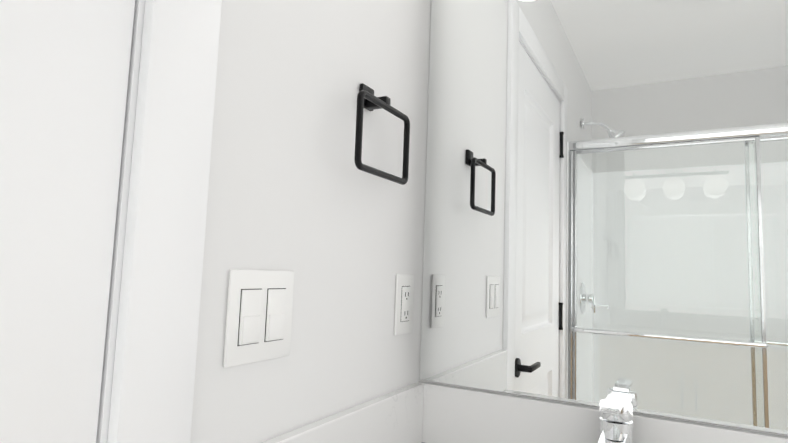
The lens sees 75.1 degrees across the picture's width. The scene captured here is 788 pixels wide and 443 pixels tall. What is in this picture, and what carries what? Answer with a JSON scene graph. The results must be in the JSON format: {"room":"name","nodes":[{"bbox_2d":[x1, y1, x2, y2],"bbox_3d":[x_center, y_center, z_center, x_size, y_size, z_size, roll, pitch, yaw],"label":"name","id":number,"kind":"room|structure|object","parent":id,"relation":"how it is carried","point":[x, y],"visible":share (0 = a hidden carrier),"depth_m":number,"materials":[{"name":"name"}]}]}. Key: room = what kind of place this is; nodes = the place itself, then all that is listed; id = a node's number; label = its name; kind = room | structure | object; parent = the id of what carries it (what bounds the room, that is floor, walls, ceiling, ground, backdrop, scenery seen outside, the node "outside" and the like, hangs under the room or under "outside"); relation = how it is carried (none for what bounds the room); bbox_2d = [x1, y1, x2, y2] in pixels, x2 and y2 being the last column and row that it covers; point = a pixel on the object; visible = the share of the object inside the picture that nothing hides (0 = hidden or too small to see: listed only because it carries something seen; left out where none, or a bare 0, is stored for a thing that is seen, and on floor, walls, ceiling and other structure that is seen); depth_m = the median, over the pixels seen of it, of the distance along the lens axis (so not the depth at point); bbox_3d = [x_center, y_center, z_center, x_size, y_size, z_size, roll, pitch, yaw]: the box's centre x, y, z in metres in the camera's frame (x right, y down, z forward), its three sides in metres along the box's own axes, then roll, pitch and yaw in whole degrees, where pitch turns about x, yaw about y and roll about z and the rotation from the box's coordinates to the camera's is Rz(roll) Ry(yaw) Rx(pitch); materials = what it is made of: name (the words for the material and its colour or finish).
{"room":"bathroom","nodes":[
{"label":"bathroom","id":0,"kind":"room"},
{"bbox_2d":[190,0,430,442],"bbox_3d":[-0.611,-0.006,-0.011,0.120,2.432,2.562,-1,-6,29],"label":"wall","id":1,"kind":"structure","parent":0,"point":[291,187],"depth_m":0.76,"materials":[{"name":"white paint"}]},
{"bbox_2d":[0,0,134,442],"bbox_3d":[-0.477,0.203,0.140,0.143,2.030,0.773,-1,-6,29],"label":"door","id":2,"kind":"structure","parent":1,"relation":"in","point":[64,69],"depth_m":0.45,"materials":[{"name":"white paint"}]},
{"bbox_2d":[96,0,221,442],"bbox_3d":[-0.509,0.164,0.169,0.152,2.135,0.948,-1,-6,29],"label":"door frame","id":3,"kind":"structure","parent":1,"relation":"attached to","point":[148,371],"depth_m":0.52,"materials":[{"name":"white paint"}]},
{"bbox_2d":[223,269,293,367],"bbox_3d":[-0.167,0.120,0.652,0.008,0.115,0.116,-1,-6,29],"label":"switch plate","id":4,"kind":"object","parent":1,"relation":"attached to","point":[259,315],"visible":1,"depth_m":0.64,"materials":[{"name":"white plastic"}]},
{"bbox_2d":[354,83,409,184],"bbox_3d":[-0.032,-0.152,0.864,0.048,0.162,0.167,-1,-6,29],"label":"towel ring","id":5,"kind":"object","parent":1,"relation":"attached to","point":[367,99],"visible":1,"depth_m":0.85,"materials":[{"name":"black metal"}]},
{"bbox_2d":[394,274,413,334],"bbox_3d":[0.022,0.159,0.994,0.007,0.115,0.070,-1,-6,29],"label":"electrical outlet plate","id":6,"kind":"object","parent":1,"relation":"attached to","point":[404,303],"visible":1,"depth_m":0.98,"materials":[{"name":"white plastic"}]},
{"bbox_2d":[419,13,787,435],"bbox_3d":[1.699,0.101,0.238,3.919,2.432,0.120,-1,-6,29],"label":"wall","id":7,"kind":"structure","parent":0,"point":[552,399],"depth_m":0.94,"materials":[{"name":"white paint"}]},
{"bbox_2d":[420,0,787,433],"bbox_3d":[1.127,-0.138,0.510,2.416,0.893,0.005,-1,-6,29],"label":"mirror","id":8,"kind":"object","parent":7,"relation":"attached to","point":[606,205],"visible":1,"depth_m":0.91,"materials":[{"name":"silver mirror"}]},
{"bbox_3d":[0.881,1.198,-1.276,3.919,0.100,3.322,-1,-6,29],"label":"floor","id":9,"kind":"structure","parent":0,"visible":0},
{"bbox_2d":[261,381,787,442],"bbox_3d":[0.985,0.764,0.153,2.489,1.042,0.578,-1,-6,29],"label":"bathroom vanity","id":10,"kind":"object","parent":9,"relation":"on","point":[422,412],"visible":0.98,"depth_m":0.90,"materials":[{"name":"white stone"}]}
]}

